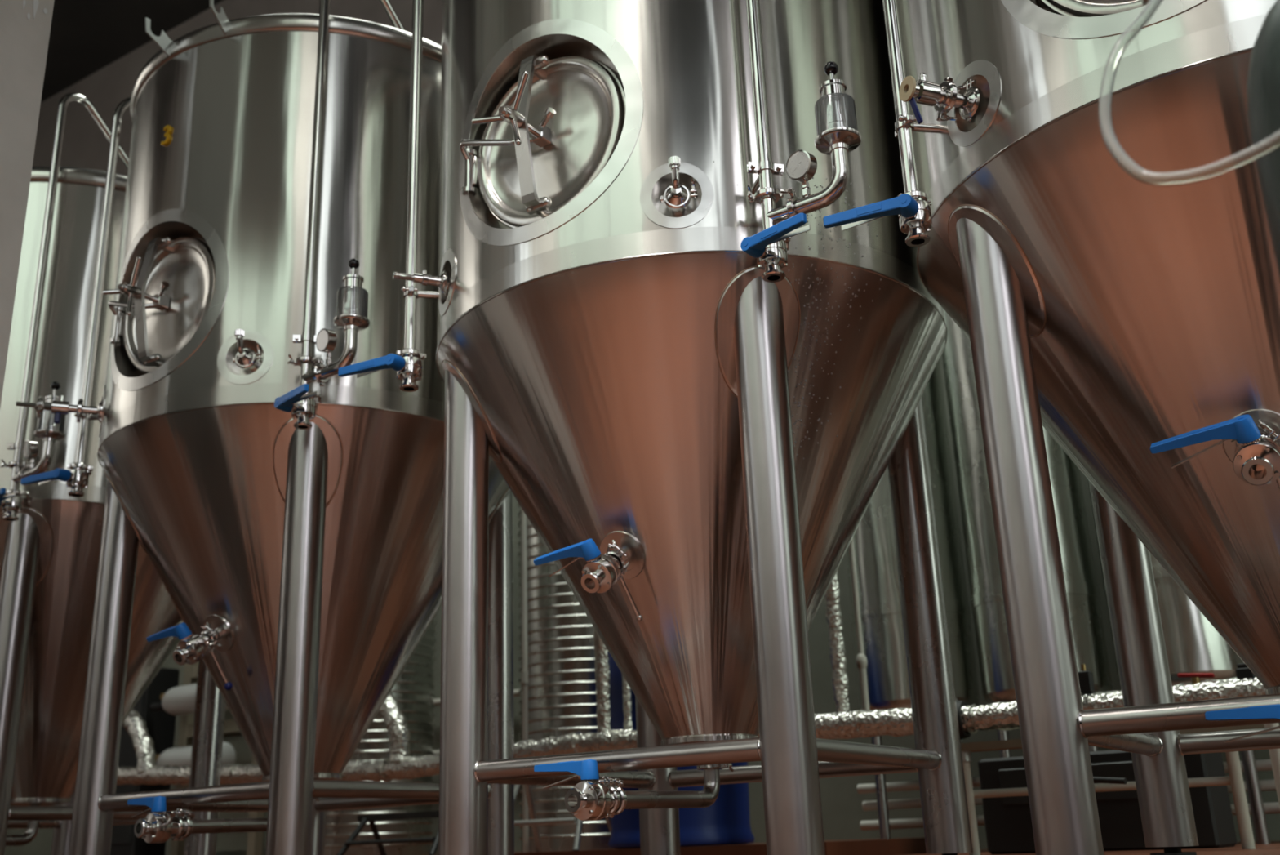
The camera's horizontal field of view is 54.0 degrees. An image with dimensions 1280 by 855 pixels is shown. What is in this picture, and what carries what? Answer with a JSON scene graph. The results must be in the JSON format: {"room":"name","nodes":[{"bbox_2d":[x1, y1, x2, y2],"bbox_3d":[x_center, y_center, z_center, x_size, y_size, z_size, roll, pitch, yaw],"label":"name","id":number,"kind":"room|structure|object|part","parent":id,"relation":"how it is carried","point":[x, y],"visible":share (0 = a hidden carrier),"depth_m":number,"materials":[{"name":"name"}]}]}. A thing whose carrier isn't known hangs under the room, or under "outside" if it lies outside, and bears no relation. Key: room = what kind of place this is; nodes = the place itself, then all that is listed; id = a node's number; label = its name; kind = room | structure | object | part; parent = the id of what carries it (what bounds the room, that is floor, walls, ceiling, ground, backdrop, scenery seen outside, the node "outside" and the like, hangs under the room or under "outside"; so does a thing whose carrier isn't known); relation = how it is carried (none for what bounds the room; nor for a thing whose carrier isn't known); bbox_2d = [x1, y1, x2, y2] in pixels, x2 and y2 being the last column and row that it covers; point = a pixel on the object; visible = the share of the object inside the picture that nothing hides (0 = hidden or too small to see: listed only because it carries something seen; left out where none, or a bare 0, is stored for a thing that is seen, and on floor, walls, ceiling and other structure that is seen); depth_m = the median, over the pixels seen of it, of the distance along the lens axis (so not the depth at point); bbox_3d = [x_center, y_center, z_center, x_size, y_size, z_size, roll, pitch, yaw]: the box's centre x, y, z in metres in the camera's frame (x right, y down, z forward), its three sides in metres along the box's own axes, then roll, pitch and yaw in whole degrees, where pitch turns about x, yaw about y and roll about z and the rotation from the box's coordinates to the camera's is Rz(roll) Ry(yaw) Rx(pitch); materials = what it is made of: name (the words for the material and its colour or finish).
{"room":"processing plant","nodes":[
{"label":"processing plant","id":0,"kind":"room"},
{"bbox_2d":[40,0,223,102],"bbox_3d":[-2.312,-5.681,5.567,15.500,0.200,8.550,-14,-21,31],"label":"ceiling","id":1,"kind":"structure","parent":0,"point":[86,37],"depth_m":11.30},
{"bbox_2d":[32,0,442,175],"bbox_3d":[0.105,-1.148,7.742,15.500,7.200,0.200,-14,-21,31],"label":"wall","id":2,"kind":"structure","parent":0,"point":[84,145],"depth_m":11.49,"materials":[{"name":"grey paint"}]},
{"bbox_2d":[432,749,439,754],"bbox_3d":[-0.981,1.883,7.317,1.900,0.042,0.041,-14,-21,31],"label":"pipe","id":3,"kind":"object","parent":2,"relation":"attached to","point":[435,752],"visible":0.02,"depth_m":7.44,"materials":[{"name":"silver metal"}]},
{"bbox_2d":[433,688,520,706],"bbox_3d":[-0.992,1.599,7.412,1.900,0.042,0.041,-14,-21,31],"label":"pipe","id":4,"kind":"object","parent":2,"relation":"attached to","point":[437,702],"visible":0.02,"depth_m":7.51,"materials":[{"name":"silver metal"}]},
{"bbox_2d":[4,355,1279,854],"bbox_3d":[0.127,1.100,6.894,15.100,2.400,0.030,-14,-21,31],"label":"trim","id":5,"kind":"structure","parent":2,"relation":"attached to","point":[842,811],"depth_m":6.15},
{"bbox_2d":[857,759,1272,793],"bbox_3d":[1.861,1.334,4.842,2.200,0.039,0.039,-14,-21,31],"label":"pipe","id":6,"kind":"object","parent":2,"relation":"attached to","point":[1261,764],"visible":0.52,"depth_m":5.27,"materials":[{"name":"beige metal"}]},
{"bbox_2d":[862,778,1276,810],"bbox_3d":[1.886,1.410,4.852,2.200,0.039,0.039,-14,-21,31],"label":"pipe","id":7,"kind":"object","parent":2,"relation":"attached to","point":[1265,784],"visible":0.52,"depth_m":5.29,"materials":[{"name":"beige metal"}]},
{"bbox_2d":[859,801,1279,830],"bbox_3d":[1.867,1.476,4.795,2.200,0.039,0.039,-14,-21,31],"label":"pipe","id":8,"kind":"object","parent":2,"relation":"attached to","point":[1271,806],"visible":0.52,"depth_m":5.22,"materials":[{"name":"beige metal"}]},
{"bbox_2d":[514,836,926,854],"bbox_3d":[-1.489,2.315,6.658,6.150,0.062,1.520,-14,-21,31],"label":"floor","id":9,"kind":"structure","parent":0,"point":[893,846],"depth_m":4.81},
{"bbox_2d":[110,666,179,854],"bbox_3d":[-3.253,2.204,8.191,0.300,1.240,0.261,-14,-21,31],"label":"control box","id":10,"kind":"object","parent":9,"relation":"on","point":[160,725],"visible":0.26,"depth_m":8.13,"materials":[{"name":"black metal"}]},
{"bbox_3d":[-3.322,2.135,8.104,0.260,1.050,0.012,-14,-21,31],"label":"door","id":11,"kind":"part","parent":10,"relation":"part of","materials":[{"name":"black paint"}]},
{"bbox_2d":[169,661,267,854],"bbox_3d":[-2.651,1.984,8.010,0.850,1.500,0.090,-14,-21,31],"label":"wall","id":12,"kind":"structure","parent":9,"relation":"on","point":[254,842],"depth_m":7.92,"materials":[{"name":"beige"}]},
{"bbox_3d":[-2.960,2.053,8.181,0.070,1.500,0.060,-14,-21,31],"label":"post","id":13,"kind":"part","parent":12,"relation":"part of","materials":[{"name":"beige"}]},
{"bbox_2d":[149,683,228,715],"bbox_3d":[-2.839,1.717,7.939,0.745,0.189,0.189,-14,-21,31],"label":"vessel","id":14,"kind":"object","parent":12,"relation":"attached to","point":[179,700],"visible":0.48,"depth_m":7.89,"materials":[{"name":"white"}]},
{"bbox_3d":[-2.675,1.554,8.140,0.650,0.080,0.050,-14,-21,31],"label":"rail","id":15,"kind":"part","parent":12,"relation":"part of","materials":[{"name":"beige"}]},
{"bbox_2d":[155,741,235,765],"bbox_3d":[-2.825,2.077,7.819,0.745,0.189,0.189,-14,-21,31],"label":"vessel","id":16,"kind":"object","parent":12,"relation":"attached to","point":[180,755],"visible":0.33,"depth_m":7.72,"materials":[{"name":"white"}]},
{"bbox_3d":[-2.648,2.265,7.903,0.650,0.080,0.050,-14,-21,31],"label":"rail","id":17,"kind":"part","parent":12,"relation":"part of","materials":[{"name":"beige"}]},
{"bbox_3d":[-2.661,1.914,8.020,0.650,0.080,0.050,-14,-21,31],"label":"rail","id":18,"kind":"part","parent":12,"relation":"part of","materials":[{"name":"beige"}]},
{"bbox_3d":[-2.358,1.908,7.814,0.070,1.500,0.060,-14,-21,31],"label":"post","id":19,"kind":"part","parent":12,"relation":"part of","materials":[{"name":"beige"}]},
{"bbox_2d":[324,617,436,854],"bbox_3d":[-1.470,1.403,7.037,0.642,1.905,0.642,-14,-21,31],"label":"tank","id":20,"kind":"object","parent":9,"relation":"on","point":[413,690],"visible":0.23,"depth_m":6.65,"materials":[{"name":"metal"}]},
{"bbox_2d":[336,809,439,854],"bbox_3d":[-1.112,1.948,6.000,0.628,0.209,0.342,-14,-21,31],"label":"trestle","id":21,"kind":"object","parent":9,"relation":"on","point":[371,818],"visible":0.66,"depth_m":6.00,"materials":[{"name":"black paint"}]},
{"bbox_3d":[-1.394,1.988,6.070,0.171,0.198,0.028,14,-24,-39],"label":"leg","id":22,"kind":"part","parent":21,"relation":"part of","materials":[{"name":"black paint"}]},
{"bbox_3d":[-1.298,2.031,6.211,0.028,0.197,0.170,-8,-19,16],"label":"leg","id":23,"kind":"part","parent":21,"relation":"part of","materials":[{"name":"black paint"}]},
{"bbox_3d":[-0.925,1.876,5.784,0.028,0.197,0.170,-8,-19,16],"label":"leg","id":24,"kind":"part","parent":21,"relation":"part of","materials":[{"name":"black paint"}]},
{"bbox_2d":[520,507,528,852],"bbox_3d":[-0.538,1.011,5.857,0.033,1.838,0.032,-2,-18,0],"label":"pipe","id":25,"kind":"object","parent":9,"relation":"on","point":[524,671],"visible":0.84,"depth_m":5.83,"materials":[{"name":"grey metal"}]},
{"bbox_2d":[517,502,613,852],"bbox_3d":[-0.279,1.079,6.197,0.642,1.905,0.642,-14,-21,31],"label":"tank","id":26,"kind":"object","parent":9,"relation":"on","point":[562,700],"visible":0.26,"depth_m":5.88,"materials":[{"name":"metal"}]},
{"bbox_2d":[513,783,617,851],"bbox_3d":[-0.360,1.643,5.392,0.460,0.346,0.346,-14,-21,31],"label":"trestle","id":27,"kind":"object","parent":9,"relation":"on","point":[533,821],"visible":0.3,"depth_m":5.33,"materials":[{"name":"grey metal"}]},
{"bbox_3d":[-0.572,1.667,5.419,0.174,0.332,0.028,14,-24,-39],"label":"leg","id":28,"kind":"part","parent":27,"relation":"part of","materials":[{"name":"grey metal"}]},
{"bbox_3d":[-0.476,1.710,5.560,0.028,0.332,0.174,-8,-19,16],"label":"leg","id":29,"kind":"part","parent":27,"relation":"part of","materials":[{"name":"grey"}]},
{"bbox_3d":[-0.244,1.588,5.219,0.028,0.332,0.174,-8,-19,16],"label":"leg","id":30,"kind":"part","parent":27,"relation":"part of","materials":[{"name":"grey metal"}]},
{"bbox_3d":[-0.147,1.632,5.360,0.174,0.332,0.028,14,-24,-39],"label":"leg","id":31,"kind":"part","parent":27,"relation":"part of","materials":[{"name":"blue"}]},
{"bbox_2d":[608,652,755,848],"bbox_3d":[0.155,1.279,5.301,0.602,0.930,0.602,-14,-21,31],"label":"drum","id":32,"kind":"object","parent":9,"relation":"on","point":[726,821],"visible":0.2,"depth_m":4.99,"materials":[{"name":"blue plastic"}]},
{"bbox_2d":[903,840,1279,854],"bbox_3d":[-2.049,1.337,3.235,15.500,0.200,8.550,-14,-21,31],"label":"floor","id":33,"kind":"structure","parent":0,"point":[1273,848],"depth_m":3.74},
{"bbox_2d":[0,0,54,407],"bbox_3d":[-2.129,-2.311,3.990,0.502,7.200,0.520,-14,-21,31],"label":"concrete column","id":34,"kind":"structure","parent":33,"relation":"on","point":[24,24],"depth_m":3.54,"materials":[{"name":"grey paint"}]},
{"bbox_2d":[0,93,225,854],"bbox_3d":[-2.499,0.322,5.361,1.531,3.096,1.568,-11,-20,26],"label":"fermenter","id":35,"kind":"object","parent":33,"relation":"on","point":[50,538],"visible":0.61,"depth_m":4.86,"materials":[{"name":"metal"}]},
{"bbox_3d":[-2.291,0.249,4.488,0.043,0.042,0.186,14,-24,-40],"label":"handle","id":36,"kind":"part","parent":35,"relation":"part of","materials":[{"name":"blue plastic"}]},
{"bbox_3d":[-2.290,0.943,4.528,0.120,1.327,0.120,-14,-21,31],"label":"leg","id":37,"kind":"part","parent":35,"relation":"part of","materials":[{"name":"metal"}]},
{"bbox_3d":[-2.311,0.452,4.702,0.186,0.282,0.186,-14,-21,31],"label":"leg plate","id":38,"kind":"part","parent":35,"relation":"part of","materials":[{"name":"metal"}]},
{"bbox_3d":[-2.232,0.078,4.570,0.062,0.061,0.007,-19,-25,41],"label":"gauge glass","id":39,"kind":"part","parent":35,"relation":"part of","materials":[{"name":"white"}]},
{"bbox_2d":[36,409,66,432],"bbox_3d":[-2.145,-0.022,4.574,0.091,0.094,0.091,-14,-21,31],"label":"cup","id":40,"kind":"object","parent":35,"relation":"on","point":[46,424],"depth_m":4.54,"materials":[{"name":"clear plastic"}]},
{"bbox_3d":[-2.150,-0.153,4.618,0.033,0.033,0.033,-14,-21,31],"label":"knob","id":41,"kind":"part","parent":35,"relation":"part of","materials":[{"name":"black plastic"}]},
{"bbox_3d":[-2.550,1.345,5.709,0.120,1.327,0.120,-14,-21,31],"label":"leg","id":42,"kind":"part","parent":35,"relation":"part of","materials":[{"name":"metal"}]},
{"bbox_3d":[-2.496,-0.871,5.788,1.472,0.231,1.472,-14,-21,31],"label":"lid","id":43,"kind":"part","parent":35,"relation":"part of","materials":[{"name":"silver metal"}]},
{"bbox_3d":[-1.797,1.164,5.249,0.120,1.327,0.120,-14,-21,31],"label":"leg","id":44,"kind":"part","parent":35,"relation":"part of","materials":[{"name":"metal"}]},
{"bbox_2d":[15,0,514,854],"bbox_3d":[-1.204,-0.014,4.496,1.531,3.096,1.568,-11,-20,26],"label":"fermenter","id":45,"kind":"object","parent":33,"relation":"on","point":[288,508],"visible":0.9,"depth_m":4.01,"materials":[{"name":"metal"}]},
{"bbox_3d":[-2.026,0.172,4.277,0.199,0.042,0.043,-11,-20,25],"label":"handle","id":46,"kind":"part","parent":45,"relation":"part of","materials":[{"name":"blue plastic"}]},
{"bbox_3d":[-1.942,-0.031,4.184,0.018,0.036,0.020,6,-20,-22],"label":"tap lever","id":47,"kind":"part","parent":45,"relation":"part of","materials":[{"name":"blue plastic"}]},
{"bbox_2d":[15,395,100,417],"bbox_3d":[-1.942,-0.074,4.198,0.258,0.066,0.051,6,-20,-22],"label":"tap","id":48,"kind":"object","parent":45,"relation":"on","point":[60,406],"depth_m":4.18,"materials":[{"name":"silver metal"}]},
{"bbox_3d":[-1.901,-0.040,4.365,0.107,0.018,0.079,-4,-18,6],"label":"support rod","id":49,"kind":"part","parent":45,"relation":"part of","materials":[{"name":"silver metal"}]},
{"bbox_3d":[-1.748,0.788,4.123,0.120,1.327,0.120,-14,-21,31],"label":"leg","id":50,"kind":"part","parent":45,"relation":"part of","materials":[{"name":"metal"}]},
{"bbox_3d":[-1.757,0.294,4.290,0.186,0.282,0.186,-14,-21,31],"label":"leg plate","id":51,"kind":"part","parent":45,"relation":"part of","materials":[{"name":"metal"}]},
{"bbox_3d":[-1.466,1.117,3.716,0.186,0.043,0.042,-15,-22,34],"label":"handle","id":52,"kind":"part","parent":45,"relation":"part of","materials":[{"name":"blue plastic"}]},
{"bbox_3d":[-1.555,-0.413,4.040,0.067,0.440,0.131,-14,-21,31],"label":"clamp arm","id":53,"kind":"part","parent":45,"relation":"part of","materials":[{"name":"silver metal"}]},
{"bbox_3d":[-1.475,0.645,3.924,0.189,0.055,0.053,-14,-21,31],"label":"handle","id":54,"kind":"part","parent":45,"relation":"part of","materials":[{"name":"blue plastic"}]},
{"bbox_3d":[-1.318,0.755,3.937,0.075,0.112,0.012,14,-24,-40],"label":"hanging lever","id":55,"kind":"part","parent":45,"relation":"part of","materials":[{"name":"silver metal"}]},
{"bbox_3d":[-1.292,0.811,3.941,0.027,0.027,0.026,-14,-21,31],"label":"lever knob","id":56,"kind":"part","parent":45,"relation":"part of","materials":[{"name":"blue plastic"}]},
{"bbox_3d":[-1.201,-1.206,4.923,1.472,0.231,1.472,-14,-21,31],"label":"lid","id":57,"kind":"part","parent":45,"relation":"part of","materials":[{"name":"silver metal"}]},
{"bbox_3d":[-0.996,-0.087,3.623,0.043,0.042,0.186,14,-24,-40],"label":"handle","id":58,"kind":"part","parent":45,"relation":"part of","materials":[{"name":"blue plastic"}]},
{"bbox_3d":[-0.995,0.607,3.663,0.120,1.327,0.120,-14,-21,31],"label":"leg","id":59,"kind":"part","parent":45,"relation":"part of","materials":[{"name":"metal"}]},
{"bbox_3d":[-1.016,0.116,3.837,0.186,0.282,0.186,-14,-21,31],"label":"leg plate","id":60,"kind":"part","parent":45,"relation":"part of","materials":[{"name":"metal"}]},
{"bbox_3d":[-1.256,1.009,4.844,0.120,1.327,0.120,-14,-21,31],"label":"leg","id":61,"kind":"part","parent":45,"relation":"part of","materials":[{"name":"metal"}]},
{"bbox_3d":[-0.937,-0.258,3.705,0.062,0.061,0.007,-19,-25,41],"label":"gauge glass","id":62,"kind":"part","parent":45,"relation":"part of","materials":[{"name":"white glass"}]},
{"bbox_2d":[336,285,368,318],"bbox_3d":[-0.850,-0.358,3.710,0.091,0.094,0.091,-14,-21,31],"label":"cup","id":63,"kind":"object","parent":45,"relation":"on","point":[352,301],"depth_m":3.68,"materials":[{"name":"clear plastic"}]},
{"bbox_3d":[-0.854,-0.460,3.743,0.011,0.042,0.011,-14,-21,31],"label":"lift rod","id":64,"kind":"part","parent":45,"relation":"part of","materials":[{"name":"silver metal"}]},
{"bbox_3d":[-0.855,-0.489,3.753,0.033,0.033,0.033,-14,-21,31],"label":"knob","id":65,"kind":"part","parent":45,"relation":"part of","materials":[{"name":"black plastic"}]},
{"bbox_3d":[-0.531,0.333,4.547,0.186,0.282,0.186,-14,-21,31],"label":"leg plate","id":66,"kind":"part","parent":45,"relation":"part of","materials":[{"name":"metal"}]},
{"bbox_3d":[-0.502,0.828,4.384,0.120,1.327,0.120,-14,-21,31],"label":"leg","id":67,"kind":"part","parent":45,"relation":"part of","materials":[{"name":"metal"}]},
{"bbox_2d":[337,0,973,854],"bbox_3d":[0.090,-0.350,3.631,1.531,3.096,1.568,-11,-20,26],"label":"fermenter","id":68,"kind":"object","parent":33,"relation":"on","point":[696,391],"visible":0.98,"depth_m":3.10,"materials":[{"name":"silver metal"}]},
{"bbox_3d":[-0.731,-0.164,3.413,0.199,0.042,0.043,-11,-20,25],"label":"handle","id":69,"kind":"part","parent":68,"relation":"part of","materials":[{"name":"blue plastic"}]},
{"bbox_3d":[-0.607,-0.376,3.500,0.107,0.018,0.079,-4,-18,6],"label":"support rod","id":70,"kind":"part","parent":68,"relation":"part of","materials":[{"name":"silver metal"}]},
{"bbox_3d":[-0.454,0.452,3.258,0.120,1.327,0.120,-14,-21,31],"label":"leg","id":71,"kind":"part","parent":68,"relation":"part of","materials":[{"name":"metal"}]},
{"bbox_3d":[-0.462,-0.042,3.425,0.186,0.282,0.186,-14,-21,31],"label":"leg plate","id":72,"kind":"part","parent":68,"relation":"part of","materials":[{"name":"metal"}]},
{"bbox_3d":[-0.260,-0.749,3.175,0.067,0.440,0.131,-14,-21,31],"label":"clamp arm","id":73,"kind":"part","parent":68,"relation":"part of","materials":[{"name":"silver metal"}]},
{"bbox_3d":[-0.165,0.783,2.857,0.186,0.043,0.042,-18,-24,40],"label":"handle","id":74,"kind":"part","parent":68,"relation":"part of","materials":[{"name":"blue plastic"}]},
{"bbox_3d":[-0.180,0.309,3.060,0.189,0.055,0.053,-14,-21,31],"label":"handle","id":75,"kind":"part","parent":68,"relation":"part of","materials":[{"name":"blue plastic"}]},
{"bbox_3d":[-0.023,0.417,3.071,0.073,0.108,0.016,15,-25,-42],"label":"hanging lever","id":76,"kind":"part","parent":68,"relation":"part of","materials":[{"name":"silver metal"}]},
{"bbox_3d":[0.039,0.673,3.979,0.120,1.327,0.120,-14,-21,31],"label":"leg","id":77,"kind":"part","parent":68,"relation":"part of","materials":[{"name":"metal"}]},
{"bbox_3d":[0.279,-0.220,2.972,0.186,0.282,0.186,-14,-21,31],"label":"leg plate","id":78,"kind":"part","parent":68,"relation":"part of","materials":[{"name":"metal"}]},
{"bbox_3d":[0.299,-0.423,2.758,0.043,0.042,0.186,14,-24,-40],"label":"handle","id":79,"kind":"part","parent":68,"relation":"part of","materials":[{"name":"blue plastic"}]},
{"bbox_3d":[0.300,0.271,2.799,0.120,1.327,0.120,-14,-21,31],"label":"leg","id":80,"kind":"part","parent":68,"relation":"part of","materials":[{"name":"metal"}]},
{"bbox_3d":[0.440,-0.825,2.888,0.033,0.033,0.033,-14,-21,31],"label":"knob","id":81,"kind":"part","parent":68,"relation":"part of","materials":[{"name":"black plastic"}]},
{"bbox_3d":[0.441,-0.795,2.878,0.011,0.042,0.011,-14,-21,31],"label":"lift rod","id":82,"kind":"part","parent":68,"relation":"part of","materials":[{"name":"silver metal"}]},
{"bbox_2d":[814,93,857,135],"bbox_3d":[0.445,-0.694,2.845,0.091,0.094,0.091,-14,-21,31],"label":"cup","id":83,"kind":"object","parent":68,"relation":"on","point":[835,113],"depth_m":2.81,"materials":[{"name":"clear plastic"}]},
{"bbox_3d":[0.764,-0.003,3.682,0.186,0.282,0.186,-14,-21,31],"label":"leg plate","id":84,"kind":"part","parent":68,"relation":"part of","materials":[{"name":"metal"}]},
{"bbox_3d":[0.793,0.492,3.519,0.120,1.327,0.120,-14,-21,31],"label":"leg","id":85,"kind":"part","parent":68,"relation":"part of","materials":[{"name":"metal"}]},
{"bbox_2d":[846,359,980,839],"bbox_3d":[1.151,0.224,5.643,0.508,3.200,0.508,-14,-21,31],"label":"storage tank","id":86,"kind":"object","parent":33,"relation":"on","point":[877,572],"visible":0.27,"depth_m":5.30,"materials":[{"name":"metal"}]},
{"bbox_3d":[1.003,1.481,5.237,0.044,0.570,0.044,-14,-21,31],"label":"leg","id":87,"kind":"part","parent":86,"relation":"part of","materials":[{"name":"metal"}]},
{"bbox_2d":[942,310,1112,757],"bbox_3d":[1.602,0.116,5.368,0.508,3.200,0.508,-14,-21,31],"label":"storage tank","id":88,"kind":"object","parent":33,"relation":"on","point":[987,602],"visible":0.26,"depth_m":5.09,"materials":[{"name":"metal"}]},
{"bbox_3d":[1.454,1.373,4.961,0.044,0.570,0.044,-14,-21,31],"label":"leg","id":89,"kind":"part","parent":88,"relation":"part of","materials":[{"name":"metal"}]},
{"bbox_3d":[1.737,1.305,4.789,0.044,0.570,0.044,-14,-21,31],"label":"leg","id":90,"kind":"part","parent":88,"relation":"part of","materials":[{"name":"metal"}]},
{"bbox_2d":[822,0,1279,854],"bbox_3d":[1.312,-0.641,2.893,1.531,3.096,1.568,-11,-20,26],"label":"fermenter","id":91,"kind":"object","parent":33,"relation":"on","point":[1134,322],"visible":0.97,"depth_m":2.48,"materials":[{"name":"metal"}]},
{"bbox_3d":[0.491,-0.455,2.675,0.199,0.042,0.043,-11,-20,25],"label":"handle","id":92,"kind":"part","parent":91,"relation":"part of","materials":[{"name":"blue plastic"}]},
{"bbox_3d":[0.616,-0.667,2.762,0.107,0.018,0.079,-4,-18,6],"label":"support rod","id":93,"kind":"part","parent":91,"relation":"part of","materials":[{"name":"silver metal"}]},
{"bbox_3d":[0.566,-0.649,2.573,0.022,0.054,0.013,6,-20,-22],"label":"tap lever","id":94,"kind":"part","parent":91,"relation":"part of","materials":[{"name":"blue plastic"}]},
{"bbox_2d":[906,72,975,115],"bbox_3d":[0.623,-0.699,2.616,0.152,0.072,0.051,6,-20,-22],"label":"tap","id":95,"kind":"object","parent":91,"relation":"on","point":[944,96],"depth_m":2.60,"materials":[{"name":"silver metal"}]},
{"bbox_3d":[0.760,-0.333,2.687,0.186,0.282,0.186,-14,-21,31],"label":"leg plate","id":96,"kind":"part","parent":91,"relation":"part of","materials":[{"name":"metal"}]},
{"bbox_3d":[0.768,0.161,2.520,0.120,1.327,0.120,-14,-21,31],"label":"leg","id":97,"kind":"part","parent":91,"relation":"part of","materials":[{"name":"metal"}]},
{"bbox_3d":[1.261,0.382,3.241,0.120,1.327,0.120,-14,-21,31],"label":"leg","id":98,"kind":"part","parent":91,"relation":"part of","materials":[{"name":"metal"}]},
{"bbox_2d":[1098,0,1279,185],"bbox_3d":[1.074,-0.868,1.756,1.142,1.384,0.291,7,-21,-26],"label":"hose","id":99,"kind":"object","parent":91,"relation":"hanging from","point":[1157,3],"visible":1,"depth_m":1.46,"materials":[{"name":"plastic"}]},
{"bbox_3d":[1.042,0.018,2.322,0.189,0.055,0.053,-14,-21,31],"label":"handle","id":100,"kind":"part","parent":91,"relation":"part of","materials":[{"name":"blue plastic"}]},
{"bbox_3d":[1.057,0.492,2.119,0.186,0.043,0.042,-18,-24,40],"label":"handle","id":101,"kind":"part","parent":91,"relation":"part of","materials":[{"name":"blue plastic"}]},
{"bbox_3d":[1.198,0.126,2.334,0.072,0.107,0.012,14,-24,-40],"label":"hanging lever","id":102,"kind":"part","parent":91,"relation":"part of","materials":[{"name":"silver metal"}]},
{"bbox_2d":[977,749,1237,853],"bbox_3d":[1.603,1.292,4.337,0.750,0.320,0.361,-14,-21,31],"label":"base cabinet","id":103,"kind":"object","parent":33,"relation":"on","point":[1007,819],"visible":0.6,"depth_m":4.17,"materials":[{"name":"black metal"}]},
{"bbox_3d":[1.505,1.192,4.217,0.600,0.120,0.012,-14,-21,31],"label":"panel","id":104,"kind":"part","parent":103,"relation":"part of","materials":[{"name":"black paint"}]},
{"bbox_2d":[960,723,1264,854],"bbox_3d":[1.454,1.150,3.953,1.050,0.358,0.100,-14,-21,31],"label":"stand","id":105,"kind":"object","parent":33,"relation":"on","point":[1235,778],"visible":0.59,"depth_m":3.91,"materials":[{"name":"beige"}]},
{"bbox_2d":[116,570,1266,784],"bbox_3d":[-0.344,0.786,5.366,6.207,1.338,0.309,-13,-21,31],"label":"pipe","id":106,"kind":"object","parent":105,"relation":"on","point":[845,723],"visible":0.47,"depth_m":4.92,"materials":[{"name":"white metal"}]},
{"bbox_2d":[848,537,869,709],"bbox_3d":[0.823,0.482,4.876,0.044,1.350,0.044,-2,-18,0],"label":"pipe","id":107,"kind":"object","parent":106,"relation":"attached to","point":[861,660],"visible":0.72,"depth_m":4.76,"materials":[{"name":"silver metal"}]},
{"bbox_3d":[1.713,0.764,3.869,0.105,0.023,0.016,-14,-21,31],"label":"handle","id":108,"kind":"part","parent":106,"relation":"part of","materials":[{"name":"red metal"}]},
{"bbox_3d":[1.088,1.239,4.150,0.036,0.338,0.035,-14,-21,31],"label":"leg","id":109,"kind":"part","parent":105,"relation":"part of","materials":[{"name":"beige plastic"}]},
{"bbox_3d":[1.778,1.073,3.729,0.036,0.338,0.035,-14,-21,31],"label":"leg","id":110,"kind":"part","parent":105,"relation":"part of","materials":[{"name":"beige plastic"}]},
{"bbox_2d":[1088,479,1271,844],"bbox_3d":[2.054,0.007,5.092,0.508,3.200,0.508,-14,-21,31],"label":"storage tank","id":111,"kind":"object","parent":33,"relation":"on","point":[1193,644],"visible":0.05,"depth_m":4.58,"materials":[{"name":"metal"}]},
{"bbox_3d":[2.188,1.196,4.513,0.044,0.570,0.044,-14,-21,31],"label":"leg","id":112,"kind":"part","parent":111,"relation":"part of","materials":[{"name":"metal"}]},
{"bbox_2d":[1246,0,1279,276],"bbox_3d":[0.809,-0.107,1.306,0.230,1.118,0.230,-2,-18,0],"label":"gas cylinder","id":113,"kind":"object","parent":33,"relation":"on","point":[1263,88],"visible":0.99,"depth_m":1.38,"materials":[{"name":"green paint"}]},
{"bbox_2d":[1263,722,1279,806],"bbox_3d":[1.811,0.979,3.548,0.038,0.400,0.038,-2,-18,0],"label":"pipe","id":114,"kind":"object","parent":33,"relation":"on","point":[1274,753],"visible":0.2,"depth_m":3.55,"materials":[{"name":"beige metal"}]},
{"bbox_3d":[1.276,0.953,3.797,0.034,0.075,0.033,-2,-18,0],"label":"conduit","id":115,"kind":"object","parent":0,"visible":0},
{"bbox_2d":[1093,776,1127,783],"bbox_3d":[1.333,0.955,3.723,0.025,0.209,0.197,14,-24,-39],"label":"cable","id":116,"kind":"object","parent":115,"relation":"attached to","point":[1096,779],"visible":0.16,"depth_m":3.65,"materials":[{"name":"black rubber"}]}
]}

